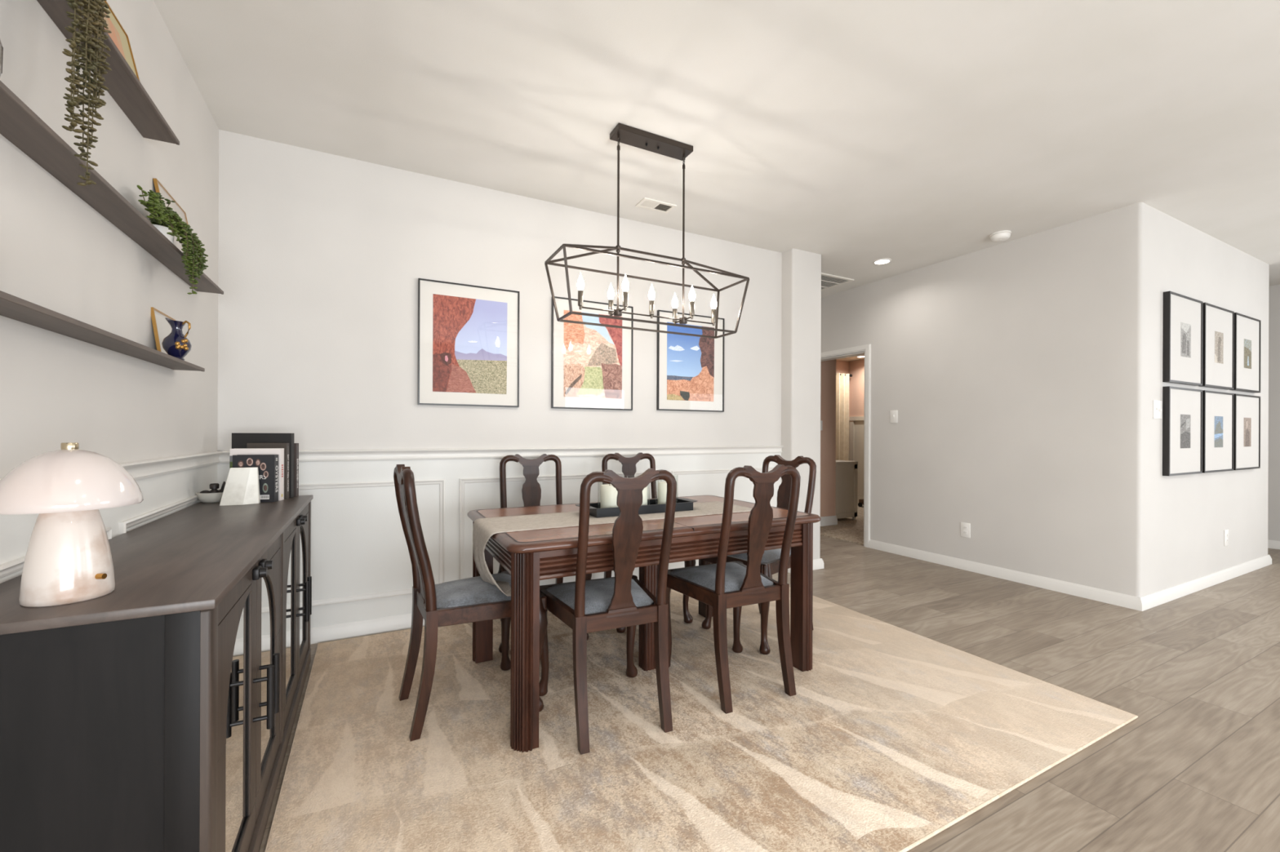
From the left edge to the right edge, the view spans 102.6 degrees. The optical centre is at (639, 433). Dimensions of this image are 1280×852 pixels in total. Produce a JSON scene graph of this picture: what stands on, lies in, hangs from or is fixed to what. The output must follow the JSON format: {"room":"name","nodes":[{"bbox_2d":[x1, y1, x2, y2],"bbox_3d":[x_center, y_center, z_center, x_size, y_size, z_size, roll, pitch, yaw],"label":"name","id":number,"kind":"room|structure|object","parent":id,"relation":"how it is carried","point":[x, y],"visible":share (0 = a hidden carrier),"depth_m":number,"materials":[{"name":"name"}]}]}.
{"room":"dining room","nodes":[
{"label":"dining room","id":0,"kind":"room"},
{"bbox_2d":[0,0,218,583],"bbox_3d":[-0.767,-0.199,-0.193,0.120,2.740,6.610,0,0,-28],"label":"wall","id":1,"kind":"structure","parent":0,"point":[59,254],"depth_m":1.55,"materials":[{"name":"paint"}]},
{"bbox_2d":[0,527,111,578],"bbox_3d":[-1.333,0.624,1.031,0.016,0.680,1.160,0,0,-28],"label":"trim","id":2,"kind":"structure","parent":1,"relation":"attached to","point":[12,566],"depth_m":1.13,"materials":[{"name":"white paint"}]},
{"bbox_2d":[0,290,204,371],"bbox_3d":[-1.396,-0.259,1.246,0.098,0.014,1.903,0,0,-28],"label":"wall shelf","id":3,"kind":"object","parent":1,"relation":"attached to","point":[12,307],"visible":1,"depth_m":1.28,"materials":[{"name":"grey wood"}]},
{"bbox_2d":[151,306,175,354],"bbox_3d":[-1.810,-0.361,1.965,0.036,0.190,0.240,0,0,-28],"label":"photo frame","id":4,"kind":"object","parent":3,"relation":"on","point":[162,328],"visible":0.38,"depth_m":1.91,"materials":[{"name":"white paper"}]},
{"bbox_2d":[161,318,191,360],"bbox_3d":[-1.691,-0.344,1.876,0.088,0.153,0.082,0,0,-3],"label":"jug","id":5,"kind":"object","parent":3,"relation":"on","point":[176,344],"visible":0.93,"depth_m":1.86,"materials":[{"name":"ceramic"}]},
{"bbox_2d":[174,338,188,350],"bbox_3d":[-1.662,-0.324,1.859,0.017,0.043,0.040,0,0,26],"label":"flower","id":6,"kind":"object","parent":5,"relation":"on","point":[180,344],"depth_m":1.86,"materials":[{"name":"gold metal"}]},
{"bbox_2d":[36,0,179,145],"bbox_3d":[-1.307,-1.032,1.083,0.098,0.014,1.634,0,0,-28],"label":"wall shelf","id":7,"kind":"object","parent":1,"relation":"attached to","point":[126,89],"visible":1,"depth_m":1.53,"materials":[{"name":"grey wood"}]},
{"bbox_2d":[61,0,111,186],"bbox_3d":[-1.303,-0.852,1.160,0.143,0.572,0.143,0,0,-42],"label":"trailing plant","id":8,"kind":"object","parent":7,"relation":"on","point":[91,9],"visible":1,"depth_m":1.17,"materials":[{"name":"green plant"}]},
{"bbox_2d":[98,0,139,80],"bbox_3d":[-1.537,-1.155,1.488,0.059,0.232,0.365,0,0,-28],"label":"photo frame","id":9,"kind":"object","parent":7,"relation":"on","point":[119,37],"visible":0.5,"depth_m":1.57,"materials":[{"name":"beige paper"}]},
{"bbox_2d":[99,12,125,59],"bbox_3d":[-1.532,-1.153,1.485,0.001,0.136,0.192,-13,6,-27],"label":"print","id":10,"kind":"object","parent":9,"relation":"attached to","point":[114,35],"depth_m":1.52},
{"bbox_2d":[0,451,223,479],"bbox_3d":[-0.702,0.131,-0.158,0.030,0.064,6.370,0,0,-28],"label":"trim","id":11,"kind":"structure","parent":1,"relation":"attached to","point":[141,469],"depth_m":1.98,"materials":[{"name":"white paint"}]},
{"bbox_2d":[0,80,223,294],"bbox_3d":[-1.521,-0.648,1.490,0.098,0.014,1.953,0,0,-28],"label":"wall shelf","id":12,"kind":"object","parent":1,"relation":"attached to","point":[19,124],"visible":0.97,"depth_m":1.30,"materials":[{"name":"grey wood"}]},
{"bbox_2d":[0,39,3,78],"bbox_3d":[-1.236,-0.740,0.942,0.084,0.170,0.084,0,0,-28],"label":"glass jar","id":13,"kind":"object","parent":12,"relation":"on","point":[0,39],"visible":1,"depth_m":0.97,"materials":[{"name":"clear glass"}]},
{"bbox_2d":[152,177,187,254],"bbox_3d":[-1.819,-0.791,2.021,0.059,0.272,0.330,0,0,-28],"label":"photo frame","id":14,"kind":"object","parent":12,"relation":"on","point":[159,188],"visible":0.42,"depth_m":1.99,"materials":[{"name":"white paper"}]},
{"bbox_2d":[136,185,208,294],"bbox_3d":[-1.637,-0.665,1.786,0.137,0.319,0.537,0,0,-24],"label":"trailing plant","id":15,"kind":"object","parent":12,"relation":"on","point":[168,222],"visible":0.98,"depth_m":1.78,"materials":[{"name":"green plant"}]},
{"bbox_2d":[118,489,211,535],"bbox_3d":[-1.891,0.621,2.099,0.016,0.680,1.070,0,0,-28],"label":"trim","id":16,"kind":"structure","parent":1,"relation":"attached to","point":[122,526],"depth_m":1.85,"materials":[{"name":"white paint"}]},
{"bbox_2d":[217,129,782,627],"bbox_3d":[-0.501,-0.198,3.607,3.870,2.740,0.120,0,0,-28],"label":"wall","id":17,"kind":"structure","parent":0,"point":[322,257],"depth_m":3.09,"materials":[{"name":"paint"}]},
{"bbox_2d":[310,613,424,644],"bbox_3d":[-0.484,1.130,3.542,3.850,0.085,0.017,0,0,-28],"label":"baseboard","id":18,"kind":"structure","parent":17,"relation":"attached to","point":[401,622],"depth_m":2.95,"materials":[{"name":"white paint"}]},
{"bbox_2d":[298,479,444,606],"bbox_3d":[-1.657,0.622,2.929,1.018,0.680,0.016,0,0,-28],"label":"trim","id":19,"kind":"structure","parent":17,"relation":"attached to","point":[441,482],"depth_m":3.01,"materials":[{"name":"white paint"}]},
{"bbox_2d":[417,278,519,407],"bbox_3d":[-1.067,-0.551,3.230,0.610,0.759,0.023,0,0,-28],"label":"framed print","id":20,"kind":"object","parent":17,"relation":"attached to","point":[468,335],"visible":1,"depth_m":3.22,"materials":[{"name":"black"}]},
{"bbox_2d":[218,445,783,463],"bbox_3d":[-0.477,0.132,3.536,3.850,0.064,0.030,0,0,-28],"label":"trim","id":21,"kind":"structure","parent":17,"relation":"attached to","point":[491,453],"depth_m":3.31,"materials":[{"name":"white paint"}]},
{"bbox_2d":[459,471,662,579],"bbox_3d":[-0.481,0.627,3.543,1.458,0.680,0.016,0,0,-28],"label":"trim","id":22,"kind":"structure","parent":17,"relation":"attached to","point":[462,481],"depth_m":3.22,"materials":[{"name":"white paint"}]},
{"bbox_2d":[551,296,633,410],"bbox_3d":[-0.327,-0.547,3.616,0.610,0.757,0.023,0,0,-28],"label":"framed print","id":23,"kind":"object","parent":17,"relation":"attached to","point":[592,366],"visible":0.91,"depth_m":3.60,"materials":[{"name":"black"}]},
{"bbox_2d":[656,310,724,412],"bbox_3d":[0.403,-0.548,3.997,0.611,0.752,0.023,0,0,-28],"label":"framed print","id":24,"kind":"object","parent":17,"relation":"attached to","point":[690,373],"visible":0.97,"depth_m":3.99,"materials":[{"name":"black"}]},
{"bbox_2d":[671,467,773,506],"bbox_3d":[0.694,0.632,4.157,1.017,0.680,0.016,0,0,-28],"label":"trim","id":25,"kind":"structure","parent":17,"relation":"attached to","point":[758,469],"depth_m":4.08,"materials":[{"name":"white paint"}]},
{"bbox_2d":[153,0,1279,297],"bbox_3d":[2.650,-1.605,3.158,9.330,0.100,9.450,0,0,-28],"label":"ceiling","id":26,"kind":"structure","parent":0,"point":[853,134],"depth_m":2.44,"materials":[{"name":"paint"}]},
{"bbox_2d":[544,123,749,338],"bbox_3d":[0.064,-1.065,2.739,1.090,1.001,0.290,0,0,-28],"label":"chandelier","id":27,"kind":"object","parent":26,"relation":"hanging from","point":[621,133],"visible":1,"depth_m":2.71,"materials":[{"name":"brown metal"}]},
{"bbox_2d":[635,197,676,213],"bbox_3d":[0.110,-1.561,3.520,0.250,0.008,0.136,0,0,-28],"label":"ceiling vent","id":28,"kind":"object","parent":26,"relation":"in","point":[646,203],"visible":1,"depth_m":3.51,"materials":[{"name":"white metal"}]},
{"bbox_2d":[821,272,853,290],"bbox_3d":[1.782,-1.552,5.283,0.600,0.013,0.520,0,0,-28],"label":"ceiling vent","id":29,"kind":"object","parent":26,"relation":"in","point":[828,281],"visible":0.32,"depth_m":5.22,"materials":[{"name":"white metal"}]},
{"bbox_2d":[872,258,891,264],"bbox_3d":[2.194,-1.554,4.646,0.156,0.007,0.156,0,0,-28],"label":"recessed light","id":30,"kind":"object","parent":26,"relation":"in","point":[882,261],"visible":1,"depth_m":4.64,"materials":[{"name":"white plastic"}]},
{"bbox_2d":[989,230,1011,242],"bbox_3d":[2.809,-1.528,3.997,0.140,0.054,0.140,0,0,-28],"label":"smoke detector","id":31,"kind":"object","parent":26,"relation":"attached to","point":[1000,236],"visible":1,"depth_m":3.96,"materials":[{"name":"white plastic"}]},
{"bbox_2d":[259,504,1279,851],"bbox_3d":[2.639,1.218,3.158,9.330,0.094,9.450,0,0,-28],"label":"floor","id":32,"kind":"structure","parent":0,"point":[1197,768],"depth_m":2.40,"materials":[{"name":"grey wood"}]},
{"bbox_2d":[0,494,313,851],"bbox_3d":[-1.431,0.743,1.724,0.466,0.850,1.858,0,0,-28],"label":"sideboard","id":33,"kind":"object","parent":32,"relation":"on","point":[156,713],"visible":1,"depth_m":0.98,"materials":[{"name":"grey wood"}]},
{"bbox_2d":[0,442,143,607],"bbox_3d":[-1.112,0.169,0.999,0.207,0.301,0.207,0,0,-28],"label":"table lamp","id":34,"kind":"object","parent":33,"relation":"on","point":[68,560],"visible":1,"depth_m":0.96,"materials":[{"name":"white glass"}]},
{"bbox_2d":[196,492,222,502],"bbox_3d":[-1.955,0.293,2.358,0.128,0.047,0.128,0,0,-28],"label":"bowl","id":35,"kind":"object","parent":33,"relation":"on","point":[202,497],"visible":0.58,"depth_m":2.31,"materials":[{"name":"grey ceramic"}]},
{"bbox_2d":[200,490,209,493],"bbox_3d":[-1.979,0.276,2.335,0.044,0.033,0.043,0,0,-28],"label":"pod","id":36,"kind":"object","parent":35,"relation":"in","point":[202,491],"visible":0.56,"depth_m":2.33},
{"bbox_2d":[209,483,219,493],"bbox_3d":[-1.950,0.257,2.349,0.036,0.054,0.035,0,0,-28],"label":"pod","id":37,"kind":"object","parent":35,"relation":"in","point":[214,486],"visible":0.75,"depth_m":2.34,"materials":[{"name":"black"}]},
{"bbox_2d":[218,481,225,493],"bbox_3d":[-1.918,0.254,2.366,0.044,0.065,0.043,0,0,-28],"label":"pod","id":38,"kind":"object","parent":35,"relation":"in","point":[221,490],"visible":0.44,"depth_m":2.36,"materials":[{"name":"black"}]},
{"bbox_2d":[225,598,247,851],"bbox_3d":[-0.976,0.712,1.234,0.004,0.617,0.282,0,0,-28],"label":"mirror","id":39,"kind":"object","parent":33,"relation":"attached to","point":[236,616],"depth_m":1.24,"materials":[{"name":"white mirror"}]},
{"bbox_2d":[219,466,260,506],"bbox_3d":[-1.776,0.235,2.277,0.140,0.163,0.050,0,0,-28],"label":"bookend","id":40,"kind":"object","parent":33,"relation":"on","point":[242,487],"visible":1,"depth_m":2.27,"materials":[{"name":"white stone"}]},
{"bbox_2d":[232,454,278,502],"bbox_3d":[-1.769,0.208,2.361,0.167,0.217,0.045,0,0,-15],"label":"book","id":41,"kind":"object","parent":33,"relation":"on","point":[267,464],"visible":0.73,"depth_m":2.35,"materials":[{"name":"black paper"}]},
{"bbox_2d":[237,461,244,467],"bbox_3d":[-1.812,0.141,2.327,0.024,0.032,0.001,0,0,-14],"label":"print","id":42,"kind":"object","parent":41,"relation":"attached to","point":[241,464],"depth_m":2.33},
{"bbox_2d":[246,457,253,466],"bbox_3d":[-1.778,0.131,2.336,0.026,0.036,0.001,0,0,-14],"label":"print","id":43,"kind":"object","parent":41,"relation":"attached to","point":[249,462],"depth_m":2.34},
{"bbox_2d":[255,459,260,466],"bbox_3d":[-1.747,0.135,2.344,0.022,0.034,0.001,0,0,-15],"label":"print","id":44,"kind":"object","parent":41,"relation":"attached to","point":[257,462],"depth_m":2.34},
{"bbox_2d":[260,462,266,471],"bbox_3d":[-1.726,0.153,2.349,0.024,0.036,0.001,0,0,-14],"label":"print","id":45,"kind":"object","parent":41,"relation":"on","point":[263,466],"depth_m":2.35},
{"bbox_2d":[262,483,267,493],"bbox_3d":[-1.718,0.251,2.352,0.022,0.044,0.001,0,0,-14],"label":"print","id":46,"kind":"object","parent":41,"relation":"on","point":[264,486],"depth_m":2.35},
{"bbox_2d":[263,471,268,477],"bbox_3d":[-1.716,0.189,2.352,0.020,0.032,0.001,0,0,-15],"label":"print","id":47,"kind":"object","parent":41,"relation":"on","point":[265,473],"depth_m":2.35},
{"bbox_2d":[229,448,284,500],"bbox_3d":[-1.797,0.194,2.408,0.206,0.245,0.041,0,0,-15],"label":"book","id":48,"kind":"object","parent":33,"relation":"on","point":[280,451],"visible":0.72,"depth_m":2.41,"materials":[{"name":"white paper"}]},
{"bbox_2d":[229,456,232,469],"bbox_3d":[-1.879,0.150,2.366,0.025,0.092,0.001,0,0,-15],"label":"print","id":49,"kind":"object","parent":48,"relation":"attached to","point":[230,457],"depth_m":2.36},
{"bbox_2d":[231,433,293,497],"bbox_3d":[-1.829,0.158,2.491,0.250,0.317,0.036,0,0,-15],"label":"book","id":50,"kind":"object","parent":33,"relation":"on","point":[238,440],"visible":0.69,"depth_m":2.48,"materials":[{"name":"black paper"}]},
{"bbox_2d":[261,577,273,770],"bbox_3d":[-1.163,0.711,1.591,0.004,0.617,0.281,0,0,-28],"label":"mirror","id":51,"kind":"object","parent":33,"relation":"attached to","point":[267,583],"depth_m":1.59,"materials":[{"name":"white mirror"}]},
{"bbox_2d":[246,443,289,499],"bbox_3d":[-1.782,0.182,2.460,0.166,0.270,0.034,0,0,-15],"label":"book","id":52,"kind":"object","parent":33,"relation":"on","point":[286,446],"visible":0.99,"depth_m":2.46,"materials":[{"name":"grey paper"}]},
{"bbox_2d":[285,541,293,695],"bbox_3d":[-1.387,0.710,2.020,0.004,0.617,0.287,0,0,-28],"label":"mirror","id":53,"kind":"object","parent":33,"relation":"attached to","point":[289,544],"depth_m":2.04,"materials":[{"name":"white mirror"}]},
{"bbox_2d":[293,443,298,497],"bbox_3d":[-1.796,0.183,2.545,0.171,0.267,0.032,0,0,-15],"label":"book","id":54,"kind":"object","parent":33,"relation":"on","point":[295,445],"visible":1,"depth_m":2.55,"materials":[{"name":"grey paper"}]},
{"bbox_2d":[299,527,304,653],"bbox_3d":[-1.576,0.709,2.382,0.004,0.617,0.286,0,0,-28],"label":"mirror","id":55,"kind":"object","parent":33,"relation":"attached to","point":[301,529],"depth_m":2.40,"materials":[{"name":"white mirror"}]},
{"bbox_2d":[264,586,1137,851],"bbox_3d":[0.146,1.168,2.473,3.080,0.011,2.394,0,0,-28],"label":"area rug","id":56,"kind":"object","parent":32,"relation":"on","point":[894,736],"visible":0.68,"depth_m":1.91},
{"bbox_2d":[393,464,547,741],"bbox_3d":[-0.744,0.645,2.216,0.551,1.026,0.523,0,0,-31],"label":"dining chair","id":57,"kind":"object","parent":56,"relation":"on","point":[473,599],"visible":0.82,"depth_m":2.07,"materials":[{"name":"brown wood"}]},
{"bbox_2d":[497,453,591,652],"bbox_3d":[-0.602,0.646,3.024,0.523,1.026,0.551,0,0,-21],"label":"dining chair","id":58,"kind":"object","parent":56,"relation":"on","point":[531,490],"visible":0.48,"depth_m":3.24,"materials":[{"name":"brown wood"}]},
{"bbox_2d":[538,468,676,755],"bbox_3d":[-0.142,0.648,2.155,0.523,1.026,0.551,0,0,-24],"label":"dining chair","id":59,"kind":"object","parent":56,"relation":"on","point":[620,601],"visible":0.94,"depth_m":1.98,"materials":[{"name":"brown wood"}]},
{"bbox_2d":[466,495,821,752],"bbox_3d":[0.003,0.781,2.598,1.553,0.760,0.970,0,0,-28],"label":"dining table","id":60,"kind":"object","parent":56,"relation":"on","point":[530,557],"visible":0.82,"depth_m":2.17,"materials":[{"name":"brown wood"}]},
{"bbox_2d":[472,511,579,595],"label":"table runner","id":61,"kind":"object","parent":60,"relation":"on","point":[484,530],"depth_m":2.25,"materials":[{"name":"fabric"}]},
{"bbox_2d":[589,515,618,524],"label":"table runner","id":62,"kind":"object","parent":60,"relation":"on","point":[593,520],"depth_m":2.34,"materials":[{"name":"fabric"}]},
{"bbox_2d":[575,497,697,517],"bbox_3d":[-0.008,0.376,2.614,0.630,0.043,0.190,0,0,-28],"label":"serving tray","id":63,"kind":"object","parent":62,"relation":"on","point":[682,504],"visible":0.57,"depth_m":2.55,"materials":[{"name":"black"}]},
{"bbox_2d":[597,482,617,508],"bbox_3d":[-0.150,0.304,2.542,0.120,0.171,0.120,0,0,-28],"label":"candle","id":64,"kind":"object","parent":63,"relation":"on","point":[608,493],"visible":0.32,"depth_m":2.50,"materials":[{"name":"white wax"}]},
{"bbox_2d":[641,486,647,505],"bbox_3d":[-0.008,0.304,2.616,0.120,0.171,0.120,0,0,-28],"label":"candle","id":65,"kind":"object","parent":63,"relation":"on","point":[645,490],"visible":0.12,"depth_m":2.59,"materials":[{"name":"white wax"}]},
{"bbox_2d":[657,475,678,504],"bbox_3d":[0.140,0.305,2.693,0.120,0.171,0.120,0,0,-28],"label":"candle","id":66,"kind":"object","parent":63,"relation":"on","point":[662,486],"visible":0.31,"depth_m":2.66,"materials":[{"name":"white wax"}]},
{"bbox_2d":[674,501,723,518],"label":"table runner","id":67,"kind":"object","parent":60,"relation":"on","point":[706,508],"depth_m":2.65,"materials":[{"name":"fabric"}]},
{"bbox_2d":[601,452,695,632],"bbox_3d":[0.012,0.648,3.300,0.523,1.026,0.551,0,0,-21],"label":"dining chair","id":68,"kind":"object","parent":56,"relation":"on","point":[628,464],"visible":0.26,"depth_m":3.51,"materials":[{"name":"brown wood"}]},
{"bbox_2d":[666,464,800,714],"bbox_3d":[0.423,0.650,2.430,0.523,1.026,0.551,0,0,-25],"label":"dining chair","id":69,"kind":"object","parent":56,"relation":"on","point":[722,585],"visible":0.9,"depth_m":2.26,"materials":[{"name":"brown wood"}]},
{"bbox_2d":[699,454,816,654],"bbox_3d":[0.717,0.651,3.033,0.551,1.026,0.523,0,0,-37],"label":"dining chair","id":70,"kind":"object","parent":56,"relation":"on","point":[770,562],"visible":0.46,"depth_m":3.02,"materials":[{"name":"brown wood"}]},
{"bbox_2d":[835,460,857,519],"bbox_3d":[2.651,0.776,6.993,0.520,0.790,0.340,0,0,-28],"label":"base cabinet","id":71,"kind":"object","parent":32,"relation":"on","point":[846,471],"visible":0.52,"depth_m":6.88,"materials":[{"name":"beige paint"}]},
{"bbox_2d":[857,498,863,506],"bbox_3d":[3.586,1.114,8.137,0.140,0.119,0.190,0,0,-28],"label":"toy","id":72,"kind":"object","parent":32,"relation":"on","point":[860,501],"visible":0.34,"depth_m":8.15,"materials":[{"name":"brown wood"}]},
{"bbox_2d":[781,248,821,559],"bbox_3d":[1.374,-0.191,4.525,0.345,2.740,0.270,0,0,-28],"label":"wall column","id":73,"kind":"structure","parent":0,"point":[801,328],"depth_m":4.40,"materials":[{"name":"paint"}]},
{"bbox_2d":[787,558,823,573],"bbox_3d":[0.750,1.135,5.710,0.379,0.085,2.977,0,0,-28],"label":"baseboard","id":74,"kind":"structure","parent":73,"relation":"attached to","point":[818,564],"depth_m":4.45,"materials":[{"name":"white paint"}]},
{"bbox_2d":[820,359,835,516],"bbox_3d":[2.228,-0.054,6.492,0.580,2.446,0.115,0,0,-28],"label":"wall","id":75,"kind":"structure","parent":0,"point":[828,368],"depth_m":6.51,"materials":[{"name":"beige paint"}]},
{"bbox_2d":[820,515,837,526],"bbox_3d":[2.235,1.112,6.488,0.597,0.115,0.132,0,0,-28],"label":"baseboard","id":76,"kind":"structure","parent":75,"relation":"attached to","point":[830,520],"depth_m":6.50,"materials":[{"name":"white paint"}]},
{"bbox_2d":[835,360,848,373],"bbox_3d":[2.692,-0.052,8.271,1.890,2.446,0.070,0,0,-28],"label":"wall","id":77,"kind":"structure","parent":0,"point":[842,366],"depth_m":8.59,"materials":[{"name":"pink paint"}]},
{"bbox_2d":[835,373,852,461],"bbox_3d":[2.921,0.068,8.226,1.395,2.115,0.070,0,0,-28],"label":"curtain","id":78,"kind":"object","parent":77,"relation":"hanging from","point":[842,380],"visible":0.31,"depth_m":8.42,"materials":[{"name":"beige fabric"}]},
{"bbox_2d":[835,355,864,361],"bbox_3d":[3.369,-1.262,6.335,2.450,0.100,3.985,0,0,-28],"label":"ceiling","id":79,"kind":"structure","parent":0,"point":[851,358],"depth_m":8.34,"materials":[{"name":"beige paint"}]},
{"bbox_2d":[848,359,864,505],"bbox_3d":[4.465,-0.025,6.873,0.040,2.406,4.050,0,0,-28],"label":"wall","id":80,"kind":"structure","parent":0,"point":[856,368],"depth_m":8.51,"materials":[{"name":"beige paint"}]},
{"bbox_2d":[821,209,1116,591],"bbox_3d":[2.293,-0.187,5.612,0.120,2.740,4.575,0,0,-28],"label":"wall","id":81,"kind":"structure","parent":0,"point":[997,364],"depth_m":4.20,"materials":[{"name":"paint"}]},
{"bbox_2d":[821,344,871,547],"bbox_3d":[2.214,0.130,5.746,0.144,2.106,0.937,0,0,-28],"label":"door frame","id":82,"kind":"structure","parent":81,"relation":"in","point":[865,350],"depth_m":5.33,"materials":[{"name":"white paint"}]},
{"bbox_2d":[889,410,897,422],"bbox_3d":[2.503,-0.163,5.063,0.016,0.125,0.080,0,0,-28],"label":"light switch","id":83,"kind":"object","parent":81,"relation":"attached to","point":[893,414],"visible":1,"depth_m":5.06,"materials":[{"name":"white plastic"}]},
{"bbox_2d":[960,522,970,537],"bbox_3d":[2.823,0.840,4.450,0.008,0.125,0.082,0,0,-28],"label":"wall outlet","id":84,"kind":"object","parent":81,"relation":"attached to","point":[965,527],"visible":1,"depth_m":4.44,"materials":[{"name":"white plastic"}]},
{"bbox_2d":[868,539,1271,611],"bbox_3d":[3.470,1.145,6.146,2.744,0.085,4.722,0,0,-28],"label":"baseboard","id":85,"kind":"structure","parent":81,"relation":"attached to","point":[1133,602],"depth_m":4.00,"materials":[{"name":"white paint"}]},
{"bbox_2d":[1115,202,1269,597],"bbox_3d":[4.530,-0.178,4.126,2.710,2.740,0.130,0,0,-28],"label":"wall","id":86,"kind":"structure","parent":0,"point":[1170,530],"depth_m":3.62,"materials":[{"name":"paint"}]},
{"bbox_2d":[1152,400,1162,418],"bbox_3d":[3.595,-0.164,3.555,0.135,0.125,0.016,0,0,-28],"label":"light switch","id":87,"kind":"object","parent":86,"relation":"attached to","point":[1157,405],"visible":1,"depth_m":3.55,"materials":[{"name":"white plastic"}]},
{"bbox_2d":[1162,386,1202,475],"bbox_3d":[3.951,-0.013,3.729,0.607,0.626,0.035,0,0,-28],"label":"photo frame","id":88,"kind":"object","parent":86,"relation":"attached to","point":[1182,407],"visible":1,"depth_m":3.69,"materials":[{"name":"black"}]},
{"bbox_2d":[1180,414,1190,448],"bbox_3d":[3.956,-0.013,3.719,0.186,0.244,0.001,0,0,-28],"label":"photo","id":89,"kind":"object","parent":88,"relation":"attached to","point":[1184,419],"depth_m":3.72},
{"bbox_2d":[1162,291,1203,386],"bbox_3d":[3.954,-0.674,3.729,0.607,0.632,0.035,0,0,-28],"label":"photo frame","id":90,"kind":"object","parent":86,"relation":"attached to","point":[1183,315],"visible":1,"depth_m":3.69,"materials":[{"name":"black"}]},
{"bbox_2d":[1180,322,1191,358],"bbox_3d":[3.959,-0.674,3.719,0.186,0.244,0.001,0,0,-28],"label":"photo","id":91,"kind":"object","parent":90,"relation":"attached to","point":[1185,327],"depth_m":3.72},
{"bbox_2d":[1199,302,1234,390],"bbox_3d":[4.542,-0.672,4.037,0.625,0.632,0.035,0,0,-28],"label":"photo frame","id":92,"kind":"object","parent":86,"relation":"attached to","point":[1218,328],"visible":0.86,"depth_m":4.02,"materials":[{"name":"black"}]},
{"bbox_2d":[1214,331,1223,364],"bbox_3d":[4.548,-0.672,4.026,0.186,0.244,0.001,0,0,-28],"label":"photo","id":93,"kind":"object","parent":92,"relation":"attached to","point":[1219,335],"depth_m":4.03},
{"bbox_2d":[1202,390,1234,473],"bbox_3d":[4.539,-0.011,4.037,0.625,0.626,0.035,0,0,-28],"label":"photo frame","id":94,"kind":"object","parent":86,"relation":"attached to","point":[1218,407],"visible":0.82,"depth_m":4.01,"materials":[{"name":"black"}]},
{"bbox_2d":[1214,416,1222,447],"bbox_3d":[4.545,-0.011,4.026,0.186,0.244,0.001,0,0,-28],"label":"photo","id":95,"kind":"object","parent":94,"relation":"attached to","point":[1218,420],"depth_m":4.03},
{"bbox_2d":[1224,529,1228,546],"bbox_3d":[4.789,0.853,4.185,0.085,0.130,0.008,0,0,-28],"label":"wall outlet","id":96,"kind":"object","parent":86,"relation":"attached to","point":[1226,531],"visible":1,"depth_m":4.18,"materials":[{"name":"white plastic"}]},
{"bbox_2d":[1231,312,1261,393],"bbox_3d":[5.133,-0.669,4.345,0.618,0.632,0.035,0,0,-28],"label":"photo frame","id":97,"kind":"object","parent":86,"relation":"attached to","point":[1247,329],"visible":0.85,"depth_m":4.33,"materials":[{"name":"black"}]},
{"bbox_2d":[1244,338,1251,368],"bbox_3d":[5.138,-0.669,4.335,0.186,0.244,0.001,0,0,-28],"label":"photo","id":98,"kind":"object","parent":97,"relation":"attached to","point":[1247,342],"depth_m":4.33},
{"bbox_2d":[1233,393,1260,470],"bbox_3d":[5.130,-0.008,4.345,0.618,0.626,0.035,0,0,-28],"label":"photo frame","id":99,"kind":"object","parent":86,"relation":"attached to","point":[1246,411],"visible":0.8,"depth_m":4.33,"materials":[{"name":"black"}]},
{"bbox_2d":[1243,417,1251,446],"bbox_3d":[5.136,-0.008,4.335,0.186,0.244,0.001,0,0,-28],"label":"photo","id":100,"kind":"object","parent":99,"relation":"attached to","point":[1246,421],"depth_m":4.33},
{"bbox_2d":[1267,284,1279,541],"bbox_3d":[6.688,-0.169,5.298,0.120,2.740,9.200,0,0,-28],"label":"wall","id":101,"kind":"structure","parent":0,"point":[1273,480],"depth_m":5.33,"materials":[{"name":"paint"}]},
{"bbox_2d":[1267,539,1279,549],"bbox_3d":[6.622,1.158,5.266,0.017,0.085,9.200,0,0,-28],"label":"baseboard","id":102,"kind":"structure","parent":101,"relation":"attached to","point":[1275,544],"depth_m":5.33,"materials":[{"name":"white paint"}]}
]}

